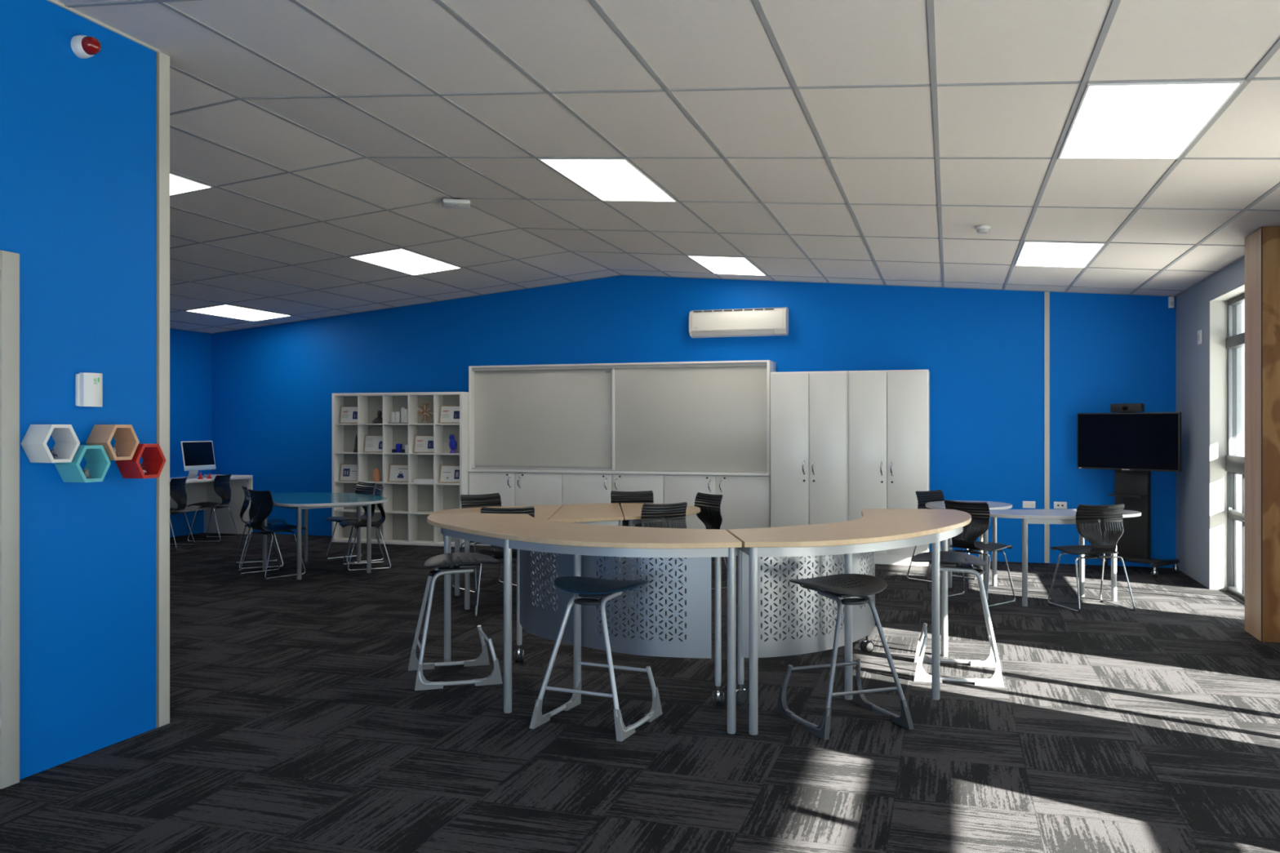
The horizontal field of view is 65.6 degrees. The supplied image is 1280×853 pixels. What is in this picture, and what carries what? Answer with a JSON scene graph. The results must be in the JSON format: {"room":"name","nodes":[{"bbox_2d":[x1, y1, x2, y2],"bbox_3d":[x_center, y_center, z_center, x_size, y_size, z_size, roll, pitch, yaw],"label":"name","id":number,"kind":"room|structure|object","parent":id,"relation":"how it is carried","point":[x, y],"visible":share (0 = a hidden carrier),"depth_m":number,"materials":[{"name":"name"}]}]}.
{"room":"classroom","nodes":[
{"label":"classroom","id":0,"kind":"room"},
{"bbox_2d":[0,0,155,779],"bbox_3d":[-3.508,-0.182,0.875,0.120,3.190,7.985,0,0,17],"label":"wall","id":1,"kind":"structure","parent":0,"point":[77,135],"depth_m":4.25,"materials":[{"name":"blue paint"}]},
{"bbox_2d":[0,249,19,789],"bbox_3d":[-2.612,0.363,3.440,0.067,2.100,1.055,0,0,17],"label":"door","id":2,"kind":"structure","parent":1,"relation":"in","point":[9,261],"depth_m":3.90,"materials":[{"name":"paint"}]},
{"bbox_2d":[20,424,79,462],"bbox_3d":[-2.397,0.069,4.046,0.114,0.154,0.178,0,0,17],"label":"shelf","id":3,"kind":"object","parent":1,"relation":"attached to","point":[34,442],"visible":0.98,"depth_m":4.00,"materials":[{"name":"white paint"}]},
{"bbox_2d":[54,444,111,482],"bbox_3d":[-2.351,0.157,4.196,0.114,0.154,0.178,0,0,17],"label":"shelf","id":4,"kind":"object","parent":1,"relation":"attached to","point":[98,463],"visible":0.85,"depth_m":4.18,"materials":[{"name":"teal paint"}]},
{"bbox_2d":[83,467,91,478],"bbox_3d":[-2.346,0.197,4.202,0.023,0.043,0.048,0,0,17],"label":"figurine","id":5,"kind":"object","parent":4,"relation":"in","point":[85,471],"visible":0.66,"depth_m":4.20,"materials":[{"name":"grey ceramic"}]},
{"bbox_2d":[71,35,101,58],"bbox_3d":[-2.347,-1.622,4.234,0.100,0.094,0.094,0,0,17],"label":"fire alarm","id":6,"kind":"object","parent":1,"relation":"attached to","point":[83,46],"visible":1,"depth_m":4.21,"materials":[{"name":"white plastic"}]},
{"bbox_2d":[75,372,102,407],"bbox_3d":[-2.357,-0.157,4.267,0.061,0.144,0.108,0,0,17],"label":"alarm box","id":7,"kind":"object","parent":1,"relation":"attached to","point":[88,386],"visible":1,"depth_m":4.23,"materials":[{"name":"white plastic"}]},
{"bbox_2d":[47,0,159,53],"bbox_3d":[-3.445,-1.762,0.856,0.012,0.012,7.986,0,0,17],"label":"trim","id":8,"kind":"structure","parent":1,"relation":"attached to","point":[55,2],"depth_m":4.36,"materials":[{"name":"white paint"}]},
{"bbox_2d":[86,424,139,460],"bbox_3d":[-2.304,0.069,4.347,0.114,0.154,0.178,0,0,17],"label":"shelf","id":9,"kind":"object","parent":1,"relation":"attached to","point":[126,440],"visible":0.85,"depth_m":4.33,"materials":[{"name":"brown wood"}]},
{"bbox_2d":[115,443,165,478],"bbox_3d":[-2.257,0.155,4.497,0.114,0.154,0.178,0,0,17],"label":"shelf","id":10,"kind":"object","parent":1,"relation":"attached to","point":[153,459],"visible":0.85,"depth_m":4.49,"materials":[{"name":"red paint"}]},
{"bbox_2d":[155,51,159,728],"bbox_3d":[-2.273,-0.175,4.666,0.024,3.176,0.014,0,0,17],"label":"trim","id":11,"kind":"structure","parent":1,"relation":"attached to","point":[157,53],"depth_m":4.66,"materials":[{"name":"paint"}]},
{"bbox_2d":[159,51,169,727],"bbox_3d":[-2.279,-0.175,4.710,0.068,3.176,0.066,0,0,17],"label":"trim","id":12,"kind":"structure","parent":1,"relation":"attached to","point":[164,60],"depth_m":4.70,"materials":[{"name":"white paint"}]},
{"bbox_2d":[169,328,211,537],"bbox_3d":[-6.893,0.063,9.947,0.120,2.700,7.215,0,0,17],"label":"wall","id":13,"kind":"structure","parent":0,"point":[190,352],"depth_m":12.96,"materials":[{"name":"blue paint"}]},
{"bbox_2d":[0,533,1279,852],"bbox_3d":[-2.566,1.488,4.337,12.079,0.150,15.755,0,0,17],"label":"floor","id":14,"kind":"structure","parent":0,"point":[299,723],"depth_m":4.48,"materials":[{"name":"carpet"}]},
{"bbox_2d":[169,476,194,550],"bbox_3d":[-5.525,1.004,11.581,0.468,0.818,0.480,0,0,0],"label":"shell chair","id":15,"kind":"object","parent":14,"relation":"on","point":[177,486],"visible":0.83,"depth_m":11.56,"materials":[{"name":"black plastic"}]},
{"bbox_2d":[169,474,253,534],"bbox_3d":[-6.080,1.026,11.074,0.758,0.775,4.330,0,0,17],"label":"computer desk","id":16,"kind":"object","parent":14,"relation":"on","point":[197,491],"visible":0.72,"depth_m":13.08,"materials":[{"name":"white plastic"}]},
{"bbox_2d":[180,440,216,478],"bbox_3d":[-5.598,0.418,12.552,0.145,0.468,0.546,0,0,17],"label":"computer monitor","id":17,"kind":"object","parent":16,"relation":"on","point":[197,455],"visible":0.98,"depth_m":12.53,"materials":[{"name":"white plastic"}]},
{"bbox_2d":[186,473,238,542],"bbox_3d":[-5.338,1.004,12.383,0.468,0.818,0.480,0,0,3],"label":"shell chair","id":18,"kind":"object","parent":14,"relation":"on","point":[221,483],"visible":1,"depth_m":12.33,"materials":[{"name":"black plastic"}]},
{"bbox_2d":[235,484,287,569],"bbox_3d":[-3.852,1.004,10.116,0.468,0.818,0.480,0,0,-26],"label":"shell chair","id":19,"kind":"object","parent":14,"relation":"on","point":[246,503],"visible":0.94,"depth_m":9.98,"materials":[{"name":"black plastic"}]},
{"bbox_2d":[239,488,306,579],"bbox_3d":[-3.487,1.004,9.494,0.480,0.818,0.468,0,0,40],"label":"shell chair","id":20,"kind":"object","parent":14,"relation":"on","point":[261,503],"visible":1,"depth_m":9.38,"materials":[{"name":"black plastic"}]},
{"bbox_2d":[246,492,387,579],"bbox_3d":[-3.177,1.056,9.831,1.135,0.715,1.765,0,0,-37],"label":"table","id":21,"kind":"object","parent":14,"relation":"on","point":[299,501],"visible":0.91,"depth_m":9.57,"materials":[{"name":"laminate"}]},
{"bbox_2d":[324,481,383,563],"bbox_3d":[-3.035,1.004,10.500,0.468,0.818,0.480,0,0,-43],"label":"shell chair","id":22,"kind":"object","parent":14,"relation":"on","point":[361,487],"visible":0.57,"depth_m":10.55,"materials":[{"name":"black plastic"}]},
{"bbox_2d":[339,484,391,571],"bbox_3d":[-2.772,1.004,9.983,0.468,0.818,0.480,0,0,-22],"label":"shell chair","id":23,"kind":"object","parent":14,"relation":"on","point":[379,489],"visible":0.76,"depth_m":9.96,"materials":[{"name":"black plastic"}]},
{"bbox_2d":[332,391,471,546],"bbox_3d":[-2.867,0.503,12.084,1.769,1.820,0.390,0,0,17],"label":"bookcase","id":24,"kind":"object","parent":14,"relation":"on","point":[407,508],"visible":0.72,"depth_m":12.01,"materials":[{"name":"white wood"}]},
{"bbox_2d":[338,406,357,423],"bbox_3d":[-3.547,-0.143,12.197,0.300,0.212,0.050,0,0,17],"label":"framed certificate","id":25,"kind":"object","parent":24,"relation":"on","point":[348,415],"visible":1,"depth_m":12.20,"materials":[{"name":"white paper"}]},
{"bbox_2d":[352,411,357,418],"bbox_3d":[-3.479,-0.137,12.171,0.085,0.094,0.016,0,0,17],"label":"picture","id":26,"kind":"object","parent":25,"relation":"attached to","point":[354,413],"depth_m":12.17},
{"bbox_2d":[339,463,357,481],"bbox_3d":[-3.547,0.564,12.197,0.300,0.212,0.050,0,0,17],"label":"framed certificate","id":27,"kind":"object","parent":24,"relation":"on","point":[348,472],"visible":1,"depth_m":12.20,"materials":[{"name":"white paper"}]},
{"bbox_2d":[342,468,350,476],"bbox_3d":[-3.605,0.565,12.211,0.090,0.094,0.016,0,0,17],"label":"picture","id":28,"kind":"object","parent":27,"relation":"attached to","point":[346,472],"depth_m":12.21},
{"bbox_2d":[353,434,357,452],"bbox_3d":[-3.471,0.200,12.172,0.066,0.235,0.066,0,0,40],"label":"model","id":29,"kind":"object","parent":24,"relation":"on","point":[355,450],"visible":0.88,"depth_m":12.15},
{"bbox_2d":[363,435,382,452],"bbox_3d":[-3.219,0.210,12.094,0.300,0.212,0.050,0,0,17],"label":"framed certificate","id":30,"kind":"object","parent":24,"relation":"on","point":[372,443],"visible":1,"depth_m":12.10,"materials":[{"name":"white paper"}]},
{"bbox_2d":[373,467,380,481],"bbox_3d":[-3.204,0.586,12.087,0.090,0.170,0.096,0,0,-16],"label":"sculpture","id":31,"kind":"object","parent":24,"relation":"on","point":[376,474],"visible":1,"depth_m":12.06,"materials":[{"name":"orange ceramic"}]},
{"bbox_2d":[372,410,382,423],"bbox_3d":[-3.171,-0.115,12.079,0.160,0.158,0.158,0,0,17],"label":"bust","id":32,"kind":"object","parent":24,"relation":"on","point":[378,420],"visible":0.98,"depth_m":12.03,"materials":[{"name":"black stone"}]},
{"bbox_2d":[387,407,408,423],"bbox_3d":[-2.900,-0.133,11.995,0.250,0.193,0.120,0,0,17],"label":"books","id":33,"kind":"object","parent":24,"relation":"on","point":[404,412],"visible":0.98,"depth_m":11.97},
{"bbox_2d":[388,464,408,482],"bbox_3d":[-2.891,0.564,11.992,0.300,0.212,0.050,0,0,17],"label":"framed certificate","id":34,"kind":"object","parent":24,"relation":"on","point":[397,473],"visible":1,"depth_m":12.00,"materials":[{"name":"white paper"}]},
{"bbox_2d":[391,443,404,453],"bbox_3d":[-2.914,0.262,11.999,0.148,0.110,0.070,0,0,17],"label":"model","id":35,"kind":"object","parent":24,"relation":"on","point":[398,449],"visible":1,"depth_m":11.98},
{"bbox_2d":[413,435,433,453],"bbox_3d":[-2.562,0.210,11.890,0.300,0.212,0.050,0,0,17],"label":"framed certificate","id":36,"kind":"object","parent":24,"relation":"on","point":[423,443],"visible":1,"depth_m":11.89,"materials":[{"name":"white paper"}]},
{"bbox_2d":[427,440,433,448],"bbox_3d":[-2.494,0.216,11.864,0.085,0.094,0.016,0,0,17],"label":"picture","id":37,"kind":"object","parent":36,"relation":"attached to","point":[430,443],"depth_m":11.86},
{"bbox_2d":[413,478,433,483],"bbox_3d":[-2.559,0.649,11.889,0.274,0.044,0.130,0,0,17],"label":"model","id":38,"kind":"object","parent":24,"relation":"on","point":[417,480],"visible":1,"depth_m":11.83},
{"bbox_2d":[416,402,433,423],"bbox_3d":[-2.568,-0.161,11.891,0.209,0.246,0.172,0,0,17],"label":"sculpture","id":39,"kind":"object","parent":24,"relation":"on","point":[424,411],"visible":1,"depth_m":11.88,"materials":[{"name":"brown wood"}]},
{"bbox_2d":[439,405,459,423],"bbox_3d":[-2.234,-0.143,11.788,0.300,0.212,0.050,0,0,17],"label":"framed certificate","id":40,"kind":"object","parent":24,"relation":"on","point":[448,414],"visible":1,"depth_m":11.79,"materials":[{"name":"white paper"}]},
{"bbox_2d":[453,410,459,418],"bbox_3d":[-2.166,-0.137,11.762,0.085,0.094,0.016,0,0,17],"label":"picture","id":41,"kind":"object","parent":40,"relation":"attached to","point":[455,413],"depth_m":11.76},
{"bbox_2d":[439,465,459,483],"bbox_3d":[-2.234,0.564,11.788,0.300,0.212,0.050,0,0,17],"label":"framed certificate","id":42,"kind":"object","parent":24,"relation":"on","point":[448,473],"visible":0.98,"depth_m":11.79,"materials":[{"name":"white paper"}]},
{"bbox_2d":[453,470,459,479],"bbox_3d":[-2.166,0.567,11.762,0.065,0.109,0.019,0,0,17],"label":"picture","id":43,"kind":"object","parent":42,"relation":"attached to","point":[456,473],"depth_m":11.76},
{"bbox_2d":[448,434,457,453],"bbox_3d":[-2.217,0.203,11.782,0.098,0.228,0.080,0,0,17],"label":"ornament","id":44,"kind":"object","parent":24,"relation":"on","point":[452,443],"visible":1,"depth_m":11.76,"materials":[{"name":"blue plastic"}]},
{"bbox_2d":[408,552,502,690],"bbox_3d":[-1.043,1.077,5.615,0.489,0.672,0.477,0,0,-18],"label":"stool","id":45,"kind":"object","parent":14,"relation":"on","point":[466,562],"visible":1,"depth_m":5.55,"materials":[{"name":"grey plastic"}]},
{"bbox_2d":[452,493,516,594],"bbox_3d":[-1.315,1.004,8.672,0.480,0.818,0.468,0,0,-39],"label":"shell chair","id":46,"kind":"object","parent":14,"relation":"on","point":[494,500],"visible":0.4,"depth_m":8.78,"materials":[{"name":"black plastic"}]},
{"bbox_2d":[428,504,562,609],"bbox_3d":[-1.195,1.056,8.131,1.003,0.715,1.495,0,0,0],"label":"table","id":47,"kind":"object","parent":14,"relation":"on","point":[541,512],"visible":0.44,"depth_m":8.17,"materials":[{"name":"laminate"}]},
{"bbox_2d":[475,506,538,619],"bbox_3d":[-1.006,1.004,7.527,0.480,0.818,0.468,0,0,-10],"label":"shell chair","id":48,"kind":"object","parent":14,"relation":"on","point":[498,552],"visible":0.31,"depth_m":7.35,"materials":[{"name":"black plastic"}]},
{"bbox_2d":[469,471,563,546],"bbox_3d":[-1.405,0.974,11.777,1.187,0.878,0.452,0,0,17],"label":"base cabinet","id":49,"kind":"object","parent":14,"relation":"on","point":[514,489],"visible":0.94,"depth_m":11.58,"materials":[{"name":"white laminate"}]},
{"bbox_2d":[467,469,770,475],"bbox_3d":[-0.258,0.520,11.429,3.589,0.026,0.435,0,0,17],"label":"countertop","id":50,"kind":"structure","parent":49,"relation":"on","point":[468,470],"depth_m":11.19,"materials":[{"name":"white laminate"}]},
{"bbox_2d":[468,360,776,473],"bbox_3d":[-0.255,-0.105,11.440,3.588,1.222,0.413,0,0,17],"label":"whiteboard","id":51,"kind":"object","parent":50,"relation":"on","point":[714,416],"visible":0.94,"depth_m":11.24,"materials":[{"name":"grey plastic"}]},
{"bbox_2d":[426,512,742,733],"bbox_3d":[-0.424,0.969,5.191,2.239,0.889,0.875,0,0,39],"label":"table","id":52,"kind":"object","parent":14,"relation":"on","point":[508,531],"visible":0.91,"depth_m":4.87,"materials":[{"name":"brown wood"}]},
{"bbox_2d":[548,502,623,610],"bbox_3d":[-0.400,1.056,8.228,0.558,0.715,1.681,0,0,0],"label":"table","id":53,"kind":"object","parent":14,"relation":"on","point":[603,513],"visible":0.41,"depth_m":7.87,"materials":[{"name":"laminate"}]},
{"bbox_2d":[529,576,662,742],"bbox_3d":[-0.200,1.077,4.776,0.477,0.672,0.489,0,0,24],"label":"stool","id":54,"kind":"object","parent":14,"relation":"on","point":[587,587],"visible":1,"depth_m":4.68,"materials":[{"name":"grey plastic"}]},
{"bbox_2d":[562,472,664,506],"bbox_3d":[-0.259,0.974,11.420,1.207,0.878,0.452,0,0,17],"label":"base cabinet","id":55,"kind":"object","parent":14,"relation":"on","point":[577,488],"visible":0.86,"depth_m":11.27,"materials":[{"name":"white plastic"}]},
{"bbox_2d":[514,549,724,706],"bbox_3d":[-0.229,0.991,5.418,1.546,0.845,0.286,0,0,40],"label":"screen","id":56,"kind":"object","parent":14,"relation":"on","point":[540,621],"visible":0.74,"depth_m":5.11,"materials":[{"name":"silver metal"}]},
{"bbox_2d":[516,644,524,660],"bbox_3d":[-0.725,1.355,5.970,0.056,0.100,0.066,0,0,0],"label":"caster","id":57,"kind":"object","parent":56,"relation":"attached to","point":[520,653],"depth_m":5.94,"materials":[{"name":"silver metal"}]},
{"bbox_2d":[711,685,724,704],"bbox_3d":[0.395,1.355,5.030,0.056,0.100,0.066,0,0,0],"label":"caster","id":58,"kind":"object","parent":56,"relation":"attached to","point":[717,696],"depth_m":5.00,"materials":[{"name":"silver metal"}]},
{"bbox_2d":[610,490,662,583],"bbox_3d":[-0.054,1.004,9.048,0.480,0.818,0.468,0,0,-8],"label":"shell chair","id":59,"kind":"object","parent":14,"relation":"on","point":[646,497],"visible":0.28,"depth_m":9.20,"materials":[{"name":"black plastic"}]},
{"bbox_2d":[622,502,687,610],"bbox_3d":[0.125,1.004,7.915,0.480,0.818,0.468,0,0,-27],"label":"shell chair","id":60,"kind":"object","parent":14,"relation":"on","point":[653,515],"visible":0.44,"depth_m":7.76,"materials":[{"name":"black plastic"}]},
{"bbox_2d":[620,502,700,604],"bbox_3d":[0.186,1.056,8.381,0.666,0.715,1.403,0,0,-2],"label":"table","id":61,"kind":"object","parent":14,"relation":"on","point":[632,512],"visible":0.39,"depth_m":8.17,"materials":[{"name":"laminate"}]},
{"bbox_2d":[666,492,727,590],"bbox_3d":[0.483,1.004,8.758,0.468,0.818,0.480,0,0,-31],"label":"shell chair","id":62,"kind":"object","parent":14,"relation":"on","point":[709,514],"visible":0.65,"depth_m":8.84,"materials":[{"name":"black plastic"}]},
{"bbox_2d":[664,474,770,555],"bbox_3d":[0.886,0.974,11.064,1.183,0.878,0.452,0,0,17],"label":"base cabinet","id":63,"kind":"object","parent":14,"relation":"on","point":[745,504],"visible":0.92,"depth_m":10.84,"materials":[{"name":"white laminate"}]},
{"bbox_2d":[736,548,875,705],"bbox_3d":[1.068,0.991,5.560,0.339,0.845,1.562,0,0,38],"label":"screen","id":64,"kind":"object","parent":14,"relation":"on","point":[863,620],"visible":0.59,"depth_m":5.10,"materials":[{"name":"silver metal"}]},
{"bbox_2d":[736,684,746,703],"bbox_3d":[0.509,1.355,5.065,0.066,0.100,0.056,0,0,-33],"label":"caster","id":65,"kind":"object","parent":64,"relation":"attached to","point":[741,695],"depth_m":5.04,"materials":[{"name":"silver metal"}]},
{"bbox_2d":[862,635,873,651],"bbox_3d":[1.424,1.355,6.226,0.066,0.100,0.056,0,0,-33],"label":"caster","id":66,"kind":"object","parent":64,"relation":"attached to","point":[868,645],"depth_m":6.21,"materials":[{"name":"silver metal"}]},
{"bbox_2d":[770,370,848,562],"bbox_3d":[1.845,0.418,10.666,0.806,1.990,0.642,0,0,17],"label":"tall cabinet","id":67,"kind":"object","parent":14,"relation":"on","point":[809,410],"visible":0.88,"depth_m":10.40,"materials":[{"name":"laminate"}]},
{"bbox_2d":[775,573,914,740],"bbox_3d":[0.972,1.077,4.789,0.477,0.672,0.493,0,0,-20],"label":"stool","id":68,"kind":"object","parent":14,"relation":"on","point":[833,587],"visible":1,"depth_m":4.69,"materials":[{"name":"grey plastic"}]},
{"bbox_2d":[727,508,971,735],"bbox_3d":[1.228,0.969,5.392,0.828,0.889,2.316,0,0,38],"label":"table","id":69,"kind":"object","parent":14,"relation":"on","point":[877,529],"visible":0.98,"depth_m":4.99,"materials":[{"name":"brown wood"}]},
{"bbox_2d":[848,369,929,566],"bbox_3d":[2.615,0.418,10.426,0.803,1.990,0.642,0,0,17],"label":"tall cabinet","id":70,"kind":"object","parent":14,"relation":"on","point":[889,410],"visible":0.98,"depth_m":10.16,"materials":[{"name":"laminate"}]},
{"bbox_2d":[906,489,975,583],"bbox_3d":[2.794,1.004,9.152,0.480,0.818,0.468,0,0,-38],"label":"shell chair","id":71,"kind":"object","parent":14,"relation":"on","point":[923,497],"visible":0.35,"depth_m":9.23,"materials":[{"name":"black plastic"}]},
{"bbox_2d":[911,551,1004,687],"bbox_3d":[1.802,1.077,5.681,0.489,0.672,0.477,0,0,16],"label":"stool","id":72,"kind":"object","parent":14,"relation":"on","point":[949,561],"visible":0.94,"depth_m":5.58,"materials":[{"name":"grey plastic"}]},
{"bbox_2d":[925,500,1012,587],"bbox_3d":[2.948,1.056,8.916,0.743,0.715,0.957,0,0,17],"label":"table","id":73,"kind":"object","parent":14,"relation":"on","point":[935,504],"visible":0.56,"depth_m":8.79,"materials":[{"name":"laminate"}]},
{"bbox_2d":[939,499,1015,607],"bbox_3d":[2.733,1.004,8.068,0.468,0.818,0.480,0,0,-39],"label":"shell chair","id":74,"kind":"object","parent":14,"relation":"on","point":[980,513],"visible":0.72,"depth_m":7.93,"materials":[{"name":"black plastic"}]},
{"bbox_2d":[982,509,1141,606],"bbox_3d":[3.429,1.056,8.076,1.346,0.715,0.634,0,0,-4],"label":"table","id":75,"kind":"object","parent":14,"relation":"on","point":[1028,516],"visible":0.59,"depth_m":7.94,"materials":[{"name":"laminate"}]},
{"bbox_2d":[1047,503,1135,613],"bbox_3d":[3.518,1.004,7.794,0.480,0.818,0.468,0,0,-10],"label":"shell chair","id":76,"kind":"object","parent":14,"relation":"on","point":[1102,526],"visible":1,"depth_m":7.63,"materials":[{"name":"black plastic"}]},
{"bbox_2d":[1084,470,1179,577],"bbox_3d":[4.760,0.663,9.680,0.513,1.500,0.760,0,0,-38],"label":"tv stand","id":77,"kind":"object","parent":14,"relation":"on","point":[1132,489],"visible":0.73,"depth_m":9.66,"materials":[{"name":"black metal"}]},
{"bbox_2d":[1107,493,1147,497],"bbox_3d":[4.744,0.670,9.672,0.136,0.015,0.320,0,0,-38],"label":"shelf","id":78,"kind":"object","parent":77,"relation":"attached to","point":[1114,495],"depth_m":9.63,"materials":[{"name":"black plastic"}]},
{"bbox_2d":[1077,412,1181,471],"bbox_3d":[4.744,0.150,9.667,0.067,0.570,0.996,0,0,-38],"label":"television","id":79,"kind":"object","parent":77,"relation":"attached to","point":[1129,442],"visible":1,"depth_m":9.62,"materials":[{"name":"black plastic"}]},
{"bbox_2d":[1110,403,1144,412],"bbox_3d":[4.731,-0.179,9.657,0.092,0.087,0.300,0,0,-38],"label":"bar","id":80,"kind":"object","parent":79,"relation":"on","point":[1120,407],"visible":1,"depth_m":9.61,"materials":[{"name":"black plastic"}]},
{"bbox_2d":[1151,567,1158,577],"bbox_3d":[4.804,1.357,9.280,0.054,0.097,0.064,0,0,29],"label":"caster","id":81,"kind":"object","parent":77,"relation":"attached to","point":[1153,573],"depth_m":9.26,"materials":[{"name":"silver metal"}]},
{"bbox_2d":[1172,564,1177,573],"bbox_3d":[5.144,1.357,9.544,0.054,0.097,0.064,0,0,29],"label":"caster","id":82,"kind":"object","parent":77,"relation":"attached to","point":[1175,568],"depth_m":9.52,"materials":[{"name":"silver metal"}]},
{"bbox_2d":[56,0,1279,333],"bbox_3d":[-2.298,-1.587,4.358,12.179,0.682,15.355,0,0,17],"label":"ceiling","id":83,"kind":"structure","parent":0,"point":[864,142],"depth_m":5.50,"materials":[{"name":"tile"}]},
{"bbox_2d":[169,172,213,195],"bbox_3d":[-3.411,-1.637,6.412,0.572,0.060,1.192,0,0,17],"label":"ceiling light","id":84,"kind":"object","parent":83,"relation":"attached to","point":[179,184],"visible":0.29,"depth_m":6.81,"materials":[{"name":"white plastic"}]},
{"bbox_2d":[185,304,292,321],"bbox_3d":[-4.817,-1.367,11.988,0.572,0.060,1.192,0,0,17],"label":"ceiling light","id":85,"kind":"object","parent":83,"relation":"attached to","point":[223,310],"visible":1,"depth_m":11.94,"materials":[{"name":"white plastic"}]},
{"bbox_2d":[348,248,461,275],"bbox_3d":[-2.317,-1.637,9.925,0.572,0.060,1.192,0,0,17],"label":"ceiling light","id":86,"kind":"object","parent":83,"relation":"attached to","point":[401,260],"visible":1,"depth_m":9.87,"materials":[{"name":"white plastic"}]},
{"bbox_2d":[442,198,470,208],"bbox_3d":[-1.435,-1.749,7.768,0.210,0.058,0.210,0,0,-11],"label":"smoke detector","id":87,"kind":"object","parent":83,"relation":"attached to","point":[458,203],"visible":1,"depth_m":7.69,"materials":[{"name":"white plastic"}]},
{"bbox_2d":[538,158,676,201],"bbox_3d":[-0.183,-1.649,6.691,0.573,0.056,1.192,0,0,17],"label":"ceiling light","id":88,"kind":"object","parent":83,"relation":"attached to","point":[606,179],"visible":1,"depth_m":6.60,"materials":[{"name":"white plastic"}]},
{"bbox_2d":[687,255,766,275],"bbox_3d":[0.911,-1.649,10.204,0.573,0.056,1.192,0,0,17],"label":"ceiling light","id":89,"kind":"object","parent":83,"relation":"attached to","point":[716,264],"visible":1,"depth_m":10.15,"materials":[{"name":"white plastic"}]},
{"bbox_2d":[975,225,990,233],"bbox_3d":[2.500,-1.434,7.250,0.104,0.046,0.104,0,0,17],"label":"smoke detector","id":90,"kind":"object","parent":83,"relation":"attached to","point":[982,228],"visible":1,"depth_m":7.21,"materials":[{"name":"white plastic"}]},
{"bbox_2d":[1014,240,1105,267],"bbox_3d":[3.410,-1.403,8.141,0.573,0.056,1.192,0,0,17],"label":"ceiling light","id":91,"kind":"object","parent":83,"relation":"attached to","point":[1040,254],"visible":1,"depth_m":8.07,"materials":[{"name":"white plastic"}]},
{"bbox_2d":[1057,80,1243,159],"bbox_3d":[2.317,-1.403,4.628,0.573,0.056,1.192,0,0,17],"label":"ceiling light","id":92,"kind":"object","parent":83,"relation":"attached to","point":[1126,120],"visible":1,"depth_m":4.51,"materials":[{"name":"white plastic"}]},
{"bbox_2d":[211,275,1176,568],"bbox_3d":[-0.177,-0.182,11.697,11.905,3.191,0.120,0,0,17],"label":"wall","id":93,"kind":"structure","parent":0,"point":[982,350],"depth_m":10.99,"materials":[{"name":"blue paint"}]},
{"bbox_2d":[688,306,788,337],"bbox_3d":[1.101,-1.163,11.120,1.090,0.312,0.220,0,0,17],"label":"air conditioner","id":94,"kind":"object","parent":93,"relation":"attached to","point":[756,322],"visible":1,"depth_m":11.03,"materials":[{"name":"plastic"}]},
{"bbox_2d":[693,308,773,311],"bbox_3d":[1.036,-1.294,11.056,0.903,0.009,0.010,0,0,17],"label":"grille","id":95,"kind":"object","parent":94,"relation":"attached to","point":[752,309],"depth_m":11.02,"materials":[{"name":"white plastic"}]},
{"bbox_2d":[1022,501,1035,508],"bbox_3d":[4.037,0.811,10.316,0.124,0.072,0.011,0,0,17],"label":"wall outlet","id":96,"kind":"object","parent":93,"relation":"attached to","point":[1031,504],"visible":1,"depth_m":10.31,"materials":[{"name":"white plastic"}]},
{"bbox_2d":[1044,291,1049,563],"bbox_3d":[4.202,0.008,10.263,0.050,2.801,0.014,0,0,17],"label":"trim","id":97,"kind":"structure","parent":93,"relation":"attached to","point":[1046,294],"depth_m":10.26,"materials":[{"name":"grey metal"}]},
{"bbox_2d":[1053,502,1066,509],"bbox_3d":[4.324,0.811,10.226,0.124,0.072,0.012,0,0,17],"label":"wall outlet","id":98,"kind":"object","parent":93,"relation":"attached to","point":[1056,504],"visible":1,"depth_m":10.22,"materials":[{"name":"white plastic"}]},
{"bbox_2d":[1168,296,1174,308],"bbox_3d":[5.297,-1.237,9.906,0.052,0.110,0.042,0,0,17],"label":"sensor","id":99,"kind":"object","parent":93,"relation":"attached to","point":[1171,299],"visible":1,"depth_m":9.89,"materials":[{"name":"white plastic"}]},
{"bbox_2d":[1176,257,1244,590],"bbox_3d":[3.194,0.056,2.595,0.244,2.715,15.255,0,0,17],"label":"wall","id":100,"kind":"structure","parent":0,"point":[1193,305],"depth_m":9.10,"materials":[{"name":"grey paint"}]},
{"bbox_2d":[1197,329,1201,345],"bbox_3d":[5.036,-0.802,8.947,0.016,0.130,0.120,0,0,17],"label":"wall thermostat","id":101,"kind":"object","parent":100,"relation":"attached to","point":[1199,332],"visible":1,"depth_m":8.93,"materials":[{"name":"white plastic"}]},
{"bbox_2d":[1209,284,1244,599],"bbox_3d":[4.801,0.163,7.826,0.204,2.501,1.602,0,0,17],"label":"window","id":102,"kind":"structure","parent":100,"relation":"in","point":[1220,463],"depth_m":8.59,"materials":[{"name":"metal"}]},
{"bbox_2d":[1244,226,1279,643],"bbox_3d":[4.232,0.053,6.678,0.205,2.720,0.392,0,0,17],"label":"column","id":103,"kind":"structure","parent":100,"relation":"attached to","point":[1262,246],"depth_m":6.52,"materials":[{"name":"brown wood"}]},
{"label":"outside","id":104,"kind":"structure","parent":0,"visible":0},
{"bbox_3d":[7.466,1.507,8.149,4.590,0.128,60.000,0,0,17],"label":"paving","id":105,"kind":"object","parent":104,"visible":0},
{"bbox_2d":[1241,302,1244,456],"bbox_3d":[11.252,-0.362,13.935,8.400,3.650,3.700,0,0,17],"label":"neighbouring building","id":106,"kind":"structure","parent":105,"relation":"on","point":[1243,303],"depth_m":13.21,"materials":[{"name":"white"}]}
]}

